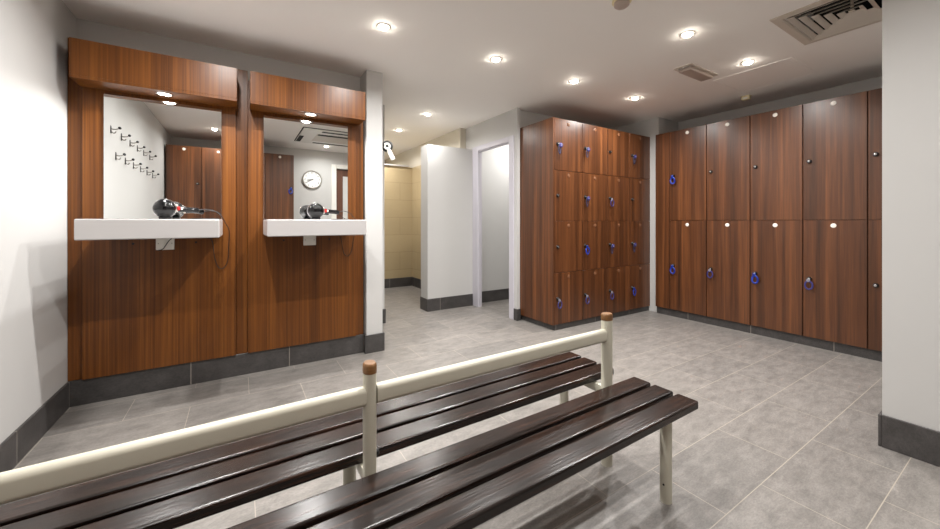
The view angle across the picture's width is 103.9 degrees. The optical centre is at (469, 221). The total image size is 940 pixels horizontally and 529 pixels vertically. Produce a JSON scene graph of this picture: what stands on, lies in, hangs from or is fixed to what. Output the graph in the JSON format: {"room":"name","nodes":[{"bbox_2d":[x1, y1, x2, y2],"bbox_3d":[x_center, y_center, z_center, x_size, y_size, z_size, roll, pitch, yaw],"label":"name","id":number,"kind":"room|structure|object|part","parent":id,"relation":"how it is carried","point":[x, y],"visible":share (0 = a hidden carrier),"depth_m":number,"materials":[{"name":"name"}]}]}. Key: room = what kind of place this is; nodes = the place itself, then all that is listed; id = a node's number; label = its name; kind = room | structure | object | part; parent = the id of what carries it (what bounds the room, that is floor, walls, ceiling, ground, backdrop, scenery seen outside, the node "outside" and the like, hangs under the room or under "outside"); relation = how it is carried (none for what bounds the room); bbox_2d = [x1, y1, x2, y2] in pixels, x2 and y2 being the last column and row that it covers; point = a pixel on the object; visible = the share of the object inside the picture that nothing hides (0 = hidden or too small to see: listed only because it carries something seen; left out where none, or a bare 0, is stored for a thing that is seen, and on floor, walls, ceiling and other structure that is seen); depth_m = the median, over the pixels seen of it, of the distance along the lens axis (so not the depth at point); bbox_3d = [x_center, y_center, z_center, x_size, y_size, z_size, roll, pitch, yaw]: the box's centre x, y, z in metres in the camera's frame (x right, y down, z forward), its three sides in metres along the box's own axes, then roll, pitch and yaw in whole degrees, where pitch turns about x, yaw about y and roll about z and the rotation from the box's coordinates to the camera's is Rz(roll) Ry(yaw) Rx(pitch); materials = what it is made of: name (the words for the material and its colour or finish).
{"room":"changing room","nodes":[
{"label":"changing room","id":0,"kind":"room"},
{"bbox_2d":[0,0,75,443],"bbox_3d":[-1.387,-0.090,0.442,0.115,2.420,4.620,0,0,-32],"label":"wall","id":1,"kind":"structure","parent":0,"point":[34,34],"depth_m":1.86,"materials":[{"name":"white paint"}]},
{"bbox_2d":[0,382,69,471],"bbox_3d":[-1.357,1.042,0.513,0.012,0.155,4.028,0,0,-32],"label":"baseboard","id":2,"kind":"structure","parent":1,"relation":"attached to","point":[20,442],"depth_m":1.83,"materials":[{"name":"tile"}]},
{"bbox_2d":[76,18,359,90],"bbox_3d":[-1.773,-0.090,2.866,1.800,2.420,0.100,0,0,-32],"label":"wall","id":3,"kind":"structure","parent":0,"point":[85,29],"depth_m":2.71,"materials":[{"name":"white paint"}]},
{"bbox_2d":[68,37,247,380],"bbox_3d":[-1.937,-0.076,2.312,0.931,2.078,0.663,0,0,-32],"label":"vanity unit","id":4,"kind":"object","parent":3,"relation":"attached to","point":[145,128],"visible":1,"depth_m":2.38,"materials":[{"name":"brown wood"}]},
{"bbox_2d":[74,219,222,239],"bbox_3d":[-1.885,0.039,2.241,0.614,0.110,0.490,0,0,-32],"label":"shelf","id":5,"kind":"object","parent":4,"relation":"attached to","point":[84,229],"depth_m":2.02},
{"bbox_2d":[104,94,220,218],"bbox_3d":[-2.021,-0.409,2.450,0.607,0.778,0.006,0,0,-32],"label":"mirror","id":6,"kind":"object","parent":4,"relation":"attached to","point":[155,149],"depth_m":2.43,"materials":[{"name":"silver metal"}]},
{"bbox_2d":[155,92,173,96],"bbox_3d":[-1.966,-0.821,2.368,0.092,0.004,0.092,0,0,-32],"label":"spotlight","id":7,"kind":"object","parent":4,"relation":"on","point":[164,94],"depth_m":2.37,"materials":[{"name":"silver metal"}]},
{"bbox_2d":[156,239,174,249],"bbox_3d":[-2.024,0.142,2.444,0.096,0.086,0.014,0,0,-32],"label":"wall socket","id":8,"kind":"object","parent":4,"relation":"attached to","point":[160,243],"visible":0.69,"depth_m":2.44,"materials":[{"name":"white plastic"}]},
{"bbox_2d":[152,199,229,268],"bbox_3d":[-1.817,0.094,2.418,0.397,0.476,0.267,0,0,-32],"label":"hair dryer","id":9,"kind":"object","parent":4,"relation":"on","point":[162,208],"visible":0.84,"depth_m":2.27,"materials":[{"name":"black plastic"}]},
{"bbox_3d":[-1.805,-0.081,2.350,0.124,0.047,0.041,0,0,-32],"label":"handle","id":10,"kind":"part","parent":9,"relation":"part of","materials":[{"name":"black plastic"}]},
{"bbox_2d":[68,334,362,406],"bbox_3d":[-1.713,1.042,2.755,1.785,0.155,0.152,0,0,-32],"label":"baseboard","id":11,"kind":"structure","parent":3,"relation":"attached to","point":[87,391],"depth_m":2.58,"materials":[{"name":"tile"}]},
{"bbox_2d":[248,71,365,352],"bbox_3d":[-1.180,-0.076,2.784,0.850,2.078,0.663,0,0,-32],"label":"vanity unit","id":12,"kind":"object","parent":3,"relation":"attached to","point":[305,138],"visible":0.95,"depth_m":2.85,"materials":[{"name":"brown wood"}]},
{"bbox_3d":[-1.345,-0.942,2.985,0.783,0.209,0.148,0,0,-32],"label":"panel","id":13,"kind":"part","parent":12,"relation":"part of","materials":[{"name":"brown wood"}]},
{"bbox_2d":[264,115,347,219],"bbox_3d":[-1.282,-0.409,2.912,0.613,0.778,0.006,0,0,-32],"label":"mirror","id":14,"kind":"object","parent":12,"relation":"attached to","point":[306,159],"depth_m":2.89,"materials":[{"name":"silver metal"}]},
{"bbox_2d":[303,236,315,244],"bbox_3d":[-1.270,0.141,2.916,0.092,0.086,0.014,0,0,-32],"label":"wall socket","id":15,"kind":"object","parent":12,"relation":"attached to","point":[307,240],"visible":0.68,"depth_m":2.91,"materials":[{"name":"white plastic"}]},
{"bbox_2d":[263,219,365,236],"bbox_3d":[-1.146,0.039,2.703,0.629,0.110,0.490,0,0,-32],"label":"shelf","id":16,"kind":"object","parent":12,"relation":"attached to","point":[271,227],"depth_m":2.49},
{"bbox_2d":[307,203,355,255],"bbox_3d":[-1.077,0.071,2.880,0.388,0.430,0.267,0,0,-32],"label":"hair dryer","id":17,"kind":"object","parent":12,"relation":"on","point":[315,211],"visible":0.87,"depth_m":2.72,"materials":[{"name":"black plastic"}]},
{"bbox_3d":[-1.064,-0.081,2.814,0.124,0.047,0.041,0,0,-32],"label":"handle","id":18,"kind":"part","parent":17,"relation":"part of","materials":[{"name":"black plastic"}]},
{"bbox_3d":[-1.069,0.100,2.922,0.329,0.373,0.204,0,0,-32],"label":"power cord","id":19,"kind":"part","parent":17,"relation":"part of","materials":[{"name":"black rubber"}]},
{"bbox_2d":[360,70,383,334],"bbox_3d":[-1.839,-0.090,5.089,0.445,2.420,4.320,0,0,-32],"label":"wall","id":20,"kind":"structure","parent":0,"point":[371,82],"depth_m":3.18,"materials":[{"name":"white paint"}]},
{"bbox_2d":[363,308,385,353],"bbox_3d":[-1.466,1.042,4.489,0.472,0.155,2.933,0,0,-32],"label":"baseboard","id":21,"kind":"structure","parent":20,"relation":"attached to","point":[372,343],"depth_m":3.17,"materials":[{"name":"stone"}]},
{"bbox_2d":[383,141,394,159],"bbox_3d":[-0.729,-0.634,3.270,0.119,0.177,0.085,0,0,-32],"label":"hair dryer","id":22,"kind":"object","parent":20,"relation":"attached to","point":[387,145],"visible":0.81,"depth_m":3.25,"materials":[{"name":"white plastic"}]},
{"bbox_2d":[384,165,411,278],"bbox_3d":[-1.575,0.080,6.238,1.220,2.080,0.150,0,0,-32],"label":"wall","id":23,"kind":"structure","parent":0,"point":[397,180],"depth_m":6.35,"materials":[{"name":"beige tile"}]},
{"bbox_2d":[384,164,408,166],"bbox_3d":[-1.606,-0.973,6.213,1.140,0.025,0.200,0,0,-32],"label":"trim","id":24,"kind":"structure","parent":23,"relation":"on","point":[384,164],"depth_m":6.31,"materials":[{"name":"white"}]},
{"bbox_2d":[384,277,411,287],"bbox_3d":[-1.532,1.042,6.168,1.194,0.155,0.014,0,0,-32],"label":"baseboard","id":25,"kind":"structure","parent":23,"relation":"attached to","point":[405,281],"depth_m":6.34,"materials":[{"name":"tile"}]},
{"bbox_2d":[386,128,465,278],"bbox_3d":[-0.897,-0.090,6.417,0.120,2.420,3.065,0,0,-32],"label":"wall","id":26,"kind":"structure","parent":0,"point":[411,158],"depth_m":6.31,"materials":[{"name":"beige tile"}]},
{"bbox_2d":[412,277,420,288],"bbox_3d":[-0.583,1.042,5.788,0.014,0.155,1.665,0,0,-32],"label":"baseboard","id":27,"kind":"structure","parent":26,"relation":"attached to","point":[416,282],"depth_m":6.31,"materials":[{"name":"tile"}]},
{"bbox_2d":[466,108,519,308],"bbox_3d":[0.256,-0.090,4.667,0.040,2.420,1.125,0,0,-32],"label":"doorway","id":28,"kind":"structure","parent":26,"relation":"in","point":[506,124],"depth_m":4.22,"materials":[{"name":"white paint"}]},
{"bbox_2d":[473,135,513,319],"bbox_3d":[0.290,0.060,4.603,0.060,2.120,0.870,0,0,-32],"label":"door frame","id":29,"kind":"structure","parent":28,"relation":"attached to","point":[477,151],"depth_m":4.85,"materials":[{"name":"grey paint"}]},
{"bbox_2d":[514,308,520,320],"bbox_3d":[0.539,1.055,4.205,0.054,0.130,0.065,0,0,-32],"label":"baseboard","id":30,"kind":"structure","parent":28,"relation":"attached to","point":[517,312],"depth_m":4.18,"materials":[{"name":"stone"}]},
{"bbox_2d":[421,144,472,298],"bbox_3d":[-0.295,0.072,4.869,0.680,2.095,0.200,0,0,-32],"label":"wall partition","id":31,"kind":"structure","parent":0,"point":[446,172],"depth_m":4.75,"materials":[{"name":"white paint"}]},
{"bbox_2d":[420,294,472,311],"bbox_3d":[-0.303,1.042,4.856,0.677,0.155,0.212,0,0,-32],"label":"baseboard","id":32,"kind":"structure","parent":31,"relation":"attached to","point":[434,304],"depth_m":4.74,"materials":[{"name":"tile"}]},
{"bbox_2d":[3,286,939,528],"bbox_3d":[0.014,1.170,3.752,6.000,0.100,8.850,0,0,-32],"label":"floor","id":33,"kind":"structure","parent":0,"point":[781,434],"depth_m":2.02,"materials":[{"name":"tile"}]},
{"bbox_2d":[0,312,697,528],"bbox_3d":[-0.281,0.771,1.133,2.435,0.698,0.686,0,0,-32],"label":"bench","id":34,"kind":"object","parent":33,"relation":"on","point":[467,483],"visible":1,"depth_m":1.09,"materials":[{"name":"brown wood"}]},
{"bbox_3d":[-0.761,0.521,0.818,1.066,0.060,0.034,0,0,-32],"label":"rail","id":35,"kind":"part","parent":34,"relation":"part of","materials":[{"name":"beige metal"}]},
{"bbox_3d":[-0.440,0.942,1.345,0.046,0.357,0.044,0,0,-32],"label":"leg","id":36,"kind":"part","parent":34,"relation":"part of","materials":[{"name":"beige metal"}]},
{"bbox_3d":[-0.302,0.786,1.110,0.037,0.668,0.046,0,0,-32],"label":"post","id":37,"kind":"part","parent":34,"relation":"part of","materials":[{"name":"beige metal"}]},
{"bbox_3d":[0.167,0.521,1.408,1.074,0.060,0.034,0,0,-32],"label":"rail","id":38,"kind":"part","parent":34,"relation":"part of","materials":[{"name":"beige metal"}]},
{"bbox_3d":[0.496,0.942,1.939,0.046,0.357,0.044,0,0,-32],"label":"leg","id":39,"kind":"part","parent":34,"relation":"part of","materials":[{"name":"beige metal"}]},
{"bbox_3d":[0.634,0.786,1.704,0.053,0.668,0.046,0,0,-32],"label":"post","id":40,"kind":"part","parent":34,"relation":"part of","materials":[{"name":"beige metal"}]},
{"bbox_3d":[0.788,0.942,1.480,0.046,0.357,0.044,0,0,-32],"label":"leg","id":41,"kind":"part","parent":34,"relation":"part of","materials":[{"name":"beige metal"}]},
{"bbox_2d":[62,0,881,159],"bbox_3d":[0.014,-1.400,3.752,6.000,0.200,8.850,0,0,-32],"label":"ceiling","id":42,"kind":"structure","parent":0,"point":[434,56],"depth_m":2.71,"materials":[{"name":"paint"}]},
{"bbox_2d":[377,23,390,29],"bbox_3d":[-0.574,-1.292,2.448,0.092,0.016,0.092,0,0,-32],"label":"recessed light","id":43,"kind":"object","parent":42,"relation":"in","point":[382,26],"visible":1,"depth_m":2.43,"materials":[{"name":"white metal"}]},
{"bbox_2d":[490,56,501,61],"bbox_3d":[0.207,-1.292,2.936,0.092,0.016,0.092,0,0,-32],"label":"recessed light","id":44,"kind":"object","parent":42,"relation":"in","point":[494,59],"visible":1,"depth_m":2.92,"materials":[{"name":"white metal"}]},
{"bbox_2d":[569,79,578,83],"bbox_3d":[0.962,-1.292,3.396,0.092,0.016,0.092,0,0,-32],"label":"recessed light","id":45,"kind":"object","parent":42,"relation":"in","point":[573,81],"visible":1,"depth_m":3.38,"materials":[{"name":"white metal"}]},
{"bbox_2d":[612,0,631,9],"bbox_3d":[0.891,-1.278,2.160,0.108,0.043,0.108,0,0,-32],"label":"smoke detector","id":46,"kind":"object","parent":42,"relation":"attached to","point":[617,4],"visible":1,"depth_m":2.14,"materials":[{"name":"beige plastic"}]},
{"bbox_2d":[680,30,694,37],"bbox_3d":[1.502,-1.292,2.542,0.092,0.016,0.092,0,0,-32],"label":"recessed light","id":47,"kind":"object","parent":42,"relation":"in","point":[689,33],"visible":1,"depth_m":2.53,"materials":[{"name":"white metal"}]},
{"bbox_2d":[673,63,717,81],"bbox_3d":[1.959,-1.283,3.187,0.450,0.034,0.150,0,0,-32],"label":"ceiling vent","id":48,"kind":"object","parent":42,"relation":"in","point":[691,70],"visible":1,"depth_m":3.14,"materials":[{"name":"white metal"}]},
{"bbox_2d":[679,66,712,81],"bbox_3d":[1.959,-1.280,3.187,0.370,0.028,0.100,0,0,-32],"label":"diffuser","id":49,"kind":"object","parent":48,"relation":"attached to","point":[695,72],"depth_m":3.14,"materials":[{"name":"grey plastic"}]},
{"bbox_2d":[741,94,751,100],"bbox_3d":[2.851,-1.280,3.798,0.060,0.040,0.080,0,0,-32],"label":"sensor","id":50,"kind":"object","parent":42,"relation":"attached to","point":[746,97],"visible":1,"depth_m":3.78,"materials":[{"name":"beige plastic"}]},
{"bbox_2d":[741,60,754,64],"bbox_3d":[2.258,-1.292,2.991,0.092,0.016,0.092,0,0,-32],"label":"recessed light","id":51,"kind":"object","parent":42,"relation":"in","point":[747,62],"visible":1,"depth_m":2.98,"materials":[{"name":"white metal"}]},
{"bbox_2d":[714,57,816,92],"bbox_3d":[2.629,-1.299,3.294,0.572,0.003,0.572,0,0,-32],"label":"access panel","id":52,"kind":"object","parent":42,"relation":"attached to","point":[787,69],"visible":1,"depth_m":3.26,"materials":[{"name":"paint"}]},
{"bbox_2d":[769,0,881,44],"bbox_3d":[2.353,-1.384,2.267,0.622,0.192,0.622,0,0,-32],"label":"ceiling vent","id":53,"kind":"object","parent":42,"relation":"in","point":[831,18],"visible":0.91,"depth_m":2.38,"materials":[{"name":"white metal"}]},
{"bbox_3d":[2.353,-1.347,2.267,0.029,0.106,0.029,0,0,-32],"label":"plate","id":54,"kind":"part","parent":53,"relation":"part of","materials":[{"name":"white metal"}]},
{"bbox_2d":[482,144,508,290],"bbox_3d":[0.646,-0.090,5.486,1.490,2.420,0.120,0,0,-32],"label":"wall","id":55,"kind":"structure","parent":0,"point":[495,162],"depth_m":5.24,"materials":[{"name":"white paint"}]},
{"bbox_2d":[482,288,508,302],"bbox_3d":[0.686,1.042,5.433,1.478,0.155,0.012,0,0,-32],"label":"baseboard","id":56,"kind":"structure","parent":55,"relation":"attached to","point":[500,294],"depth_m":5.22,"materials":[{"name":"tile"}]},
{"bbox_2d":[520,110,609,128],"bbox_3d":[1.422,-0.090,4.857,2.140,2.420,0.110,0,0,-32],"label":"wall","id":57,"kind":"structure","parent":0,"point":[527,118],"depth_m":4.35,"materials":[{"name":"white paint"}]},
{"bbox_2d":[521,306,648,329],"bbox_3d":[1.423,1.090,4.468,1.650,0.060,0.550,0,0,-32],"label":"baseboard","id":58,"kind":"structure","parent":57,"relation":"attached to","point":[627,312],"depth_m":4.08,"materials":[{"name":"tile"}]},
{"bbox_2d":[520,117,581,325],"bbox_3d":[0.891,-0.007,4.108,0.432,2.135,0.587,0,0,-32],"label":"locker","id":59,"kind":"object","parent":58,"relation":"on","point":[550,181],"visible":0.98,"depth_m":3.91,"materials":[{"name":"laminate"}]},
{"bbox_3d":[0.708,-0.007,4.007,0.016,2.135,0.565,0,0,-32],"label":"panel","id":60,"kind":"part","parent":59,"relation":"part of","materials":[{"name":"laminate"}]},
{"bbox_2d":[558,143,562,153],"bbox_3d":[0.928,-0.752,3.774,0.060,0.117,0.020,0,0,-32],"label":"key","id":61,"kind":"object","parent":59,"relation":"attached to","point":[560,144],"visible":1,"depth_m":3.77,"materials":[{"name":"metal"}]},
{"bbox_3d":[1.037,-0.805,3.889,0.410,0.536,0.018,0,0,-32],"label":"door","id":62,"kind":"part","parent":59,"relation":"part of","materials":[{"name":"laminate"}]},
{"bbox_3d":[1.037,-0.273,3.889,0.410,0.521,0.018,0,0,-32],"label":"door","id":63,"kind":"part","parent":59,"relation":"part of","materials":[{"name":"laminate"}]},
{"bbox_3d":[1.037,0.258,3.889,0.410,0.531,0.018,0,0,-32],"label":"door","id":64,"kind":"part","parent":59,"relation":"part of","materials":[{"name":"laminate"}]},
{"bbox_3d":[1.037,0.792,3.889,0.410,0.531,0.018,0,0,-32],"label":"door","id":65,"kind":"part","parent":59,"relation":"part of","materials":[{"name":"laminate"}]},
{"bbox_2d":[581,123,606,318],"bbox_3d":[1.251,-0.007,4.333,0.416,2.135,0.587,0,0,-32],"label":"locker","id":66,"kind":"object","parent":58,"relation":"on","point":[594,167],"visible":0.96,"depth_m":4.09,"materials":[{"name":"laminate"}]},
{"bbox_3d":[1.390,0.792,4.110,0.410,0.531,0.018,0,0,-32],"label":"door","id":67,"kind":"part","parent":66,"relation":"part of","materials":[{"name":"laminate"}]},
{"bbox_3d":[1.390,-0.805,4.110,0.410,0.536,0.018,0,0,-32],"label":"door","id":68,"kind":"part","parent":66,"relation":"part of","materials":[{"name":"laminate"}]},
{"bbox_3d":[1.390,-0.273,4.110,0.410,0.521,0.018,0,0,-32],"label":"door","id":69,"kind":"part","parent":66,"relation":"part of","materials":[{"name":"laminate"}]},
{"bbox_3d":[1.390,0.258,4.110,0.410,0.531,0.018,0,0,-32],"label":"door","id":70,"kind":"part","parent":66,"relation":"part of","materials":[{"name":"laminate"}]},
{"bbox_2d":[607,128,629,312],"bbox_3d":[1.604,-0.007,4.553,0.416,2.135,0.587,0,0,-32],"label":"locker","id":71,"kind":"object","parent":58,"relation":"on","point":[618,142],"visible":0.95,"depth_m":4.33,"materials":[{"name":"laminate"}]},
{"bbox_3d":[1.743,-0.805,4.331,0.410,0.536,0.018,0,0,-32],"label":"door","id":72,"kind":"part","parent":71,"relation":"part of","materials":[{"name":"laminate"}]},
{"bbox_3d":[1.743,-0.273,4.331,0.410,0.521,0.018,0,0,-32],"label":"door","id":73,"kind":"part","parent":71,"relation":"part of","materials":[{"name":"laminate"}]},
{"bbox_3d":[1.743,0.258,4.331,0.410,0.531,0.018,0,0,-32],"label":"door","id":74,"kind":"part","parent":71,"relation":"part of","materials":[{"name":"laminate"}]},
{"bbox_3d":[1.743,0.792,4.331,0.410,0.531,0.018,0,0,-32],"label":"door","id":75,"kind":"part","parent":71,"relation":"part of","materials":[{"name":"laminate"}]},
{"bbox_2d":[629,133,649,309],"bbox_3d":[1.957,-0.007,4.774,0.416,2.135,0.587,0,0,-32],"label":"locker","id":76,"kind":"object","parent":58,"relation":"on","point":[639,177],"visible":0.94,"depth_m":4.54,"materials":[{"name":"laminate"}]},
{"bbox_3d":[2.096,-0.805,4.551,0.410,0.536,0.018,0,0,-32],"label":"door","id":77,"kind":"part","parent":76,"relation":"part of","materials":[{"name":"laminate"}]},
{"bbox_3d":[2.096,-0.273,4.551,0.410,0.521,0.018,0,0,-32],"label":"door","id":78,"kind":"part","parent":76,"relation":"part of","materials":[{"name":"laminate"}]},
{"bbox_3d":[2.096,0.258,4.551,0.410,0.531,0.018,0,0,-32],"label":"door","id":79,"kind":"part","parent":76,"relation":"part of","materials":[{"name":"laminate"}]},
{"bbox_3d":[2.096,0.792,4.551,0.410,0.531,0.018,0,0,-32],"label":"door","id":80,"kind":"part","parent":76,"relation":"part of","materials":[{"name":"laminate"}]},
{"bbox_2d":[613,117,677,311],"bbox_3d":[2.348,-0.090,4.970,0.450,2.420,0.680,0,0,-32],"label":"wall","id":81,"kind":"structure","parent":0,"point":[650,128],"depth_m":4.63,"materials":[{"name":"white paint"}]},
{"bbox_2d":[678,76,881,129],"bbox_3d":[3.576,-0.090,3.543,0.120,2.420,4.620,0,0,-32],"label":"wall","id":82,"kind":"structure","parent":0,"point":[873,83],"depth_m":3.83,"materials":[{"name":"white paint"}]},
{"bbox_2d":[656,132,669,308],"bbox_3d":[2.547,-0.018,4.588,0.518,2.104,0.173,0,0,-32],"label":"trim","id":83,"kind":"structure","parent":82,"relation":"attached to","point":[662,140],"depth_m":4.44,"materials":[{"name":"laminate"}]},
{"bbox_2d":[657,306,881,361],"bbox_3d":[3.436,1.077,3.191,0.490,0.085,3.490,0,0,-32],"label":"baseboard","id":84,"kind":"structure","parent":82,"relation":"attached to","point":[867,353],"depth_m":3.49,"materials":[{"name":"stone"}]},
{"bbox_2d":[670,125,706,315],"bbox_3d":[2.689,-0.018,4.332,0.537,2.104,0.406,0,0,-32],"label":"locker","id":85,"kind":"object","parent":84,"relation":"on","point":[688,147],"visible":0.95,"depth_m":4.19,"materials":[{"name":"laminate"}]},
{"bbox_3d":[2.488,-0.543,4.207,0.018,1.049,0.400,0,0,-32],"label":"door","id":86,"kind":"part","parent":85,"relation":"part of","materials":[{"name":"laminate"}]},
{"bbox_3d":[2.488,0.508,4.207,0.018,1.047,0.400,0,0,-32],"label":"door","id":87,"kind":"part","parent":85,"relation":"part of","materials":[{"name":"laminate"}]},
{"bbox_2d":[707,115,750,324],"bbox_3d":[2.905,-0.018,3.987,0.537,2.104,0.406,0,0,-32],"label":"locker","id":88,"kind":"object","parent":84,"relation":"on","point":[728,141],"visible":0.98,"depth_m":3.84,"materials":[{"name":"laminate"}]},
{"bbox_3d":[2.704,-0.543,3.861,0.018,1.049,0.400,0,0,-32],"label":"door","id":89,"kind":"part","parent":88,"relation":"part of","materials":[{"name":"laminate"}]},
{"bbox_3d":[2.704,0.508,3.861,0.018,1.047,0.400,0,0,-32],"label":"door","id":90,"kind":"part","parent":88,"relation":"part of","materials":[{"name":"laminate"}]},
{"bbox_2d":[751,105,802,334],"bbox_3d":[3.121,-0.018,3.642,0.537,2.104,0.406,0,0,-32],"label":"locker","id":91,"kind":"object","parent":84,"relation":"on","point":[776,135],"visible":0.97,"depth_m":3.50,"materials":[{"name":"laminate"}]},
{"bbox_2d":[751,273,758,283],"bbox_3d":[2.805,0.557,3.624,0.018,0.109,0.066,0,0,-32],"label":"key","id":92,"kind":"object","parent":91,"relation":"attached to","point":[753,274],"visible":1,"depth_m":3.62,"materials":[{"name":"blue plastic"}]},
{"bbox_3d":[2.919,-0.543,3.516,0.018,1.049,0.400,0,0,-32],"label":"door","id":93,"kind":"part","parent":91,"relation":"part of","materials":[{"name":"laminate"}]},
{"bbox_3d":[2.919,0.508,3.516,0.018,1.047,0.400,0,0,-32],"label":"door","id":94,"kind":"part","parent":91,"relation":"part of","materials":[{"name":"laminate"}]},
{"bbox_2d":[803,91,867,348],"bbox_3d":[3.336,-0.018,3.297,0.537,2.104,0.406,0,0,-32],"label":"locker","id":95,"kind":"object","parent":84,"relation":"on","point":[835,130],"visible":0.95,"depth_m":3.15,"materials":[{"name":"laminate"}]},
{"bbox_2d":[804,278,813,289],"bbox_3d":[3.021,0.555,3.282,0.014,0.105,0.066,0,0,-32],"label":"key","id":96,"kind":"object","parent":95,"relation":"attached to","point":[808,279],"visible":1,"depth_m":3.28,"materials":[{"name":"blue plastic"}]},
{"bbox_3d":[3.135,-0.543,3.171,0.018,1.049,0.400,0,0,-32],"label":"door","id":97,"kind":"part","parent":95,"relation":"part of","materials":[{"name":"laminate"}]},
{"bbox_3d":[3.135,0.508,3.171,0.018,1.047,0.400,0,0,-32],"label":"door","id":98,"kind":"part","parent":95,"relation":"part of","materials":[{"name":"laminate"}]},
{"bbox_2d":[868,88,881,351],"bbox_3d":[3.552,-0.018,2.952,0.537,2.104,0.406,0,0,-32],"label":"locker","id":99,"kind":"object","parent":84,"relation":"on","point":[874,96],"visible":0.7,"depth_m":2.96,"materials":[{"name":"laminate"}]},
{"bbox_3d":[3.351,-0.543,2.826,0.018,1.049,0.400,0,0,-32],"label":"door","id":100,"kind":"part","parent":99,"relation":"part of","materials":[{"name":"laminate"}]},
{"bbox_3d":[3.351,0.508,2.826,0.018,1.047,0.400,0,0,-32],"label":"door","id":101,"kind":"part","parent":99,"relation":"part of","materials":[{"name":"laminate"}]},
{"bbox_2d":[882,0,939,431],"bbox_3d":[2.474,-0.090,1.315,0.150,2.420,1.328,0,0,-32],"label":"wall pillar","id":102,"kind":"structure","parent":0,"point":[910,28],"depth_m":1.75,"materials":[{"name":"white paint"}]},
{"bbox_2d":[878,410,939,466],"bbox_3d":[2.466,1.040,1.317,0.162,0.160,1.340,0,0,-32],"label":"baseboard","id":103,"kind":"structure","parent":102,"relation":"attached to","point":[912,440],"depth_m":1.75,"materials":[{"name":"tile"}]}
]}

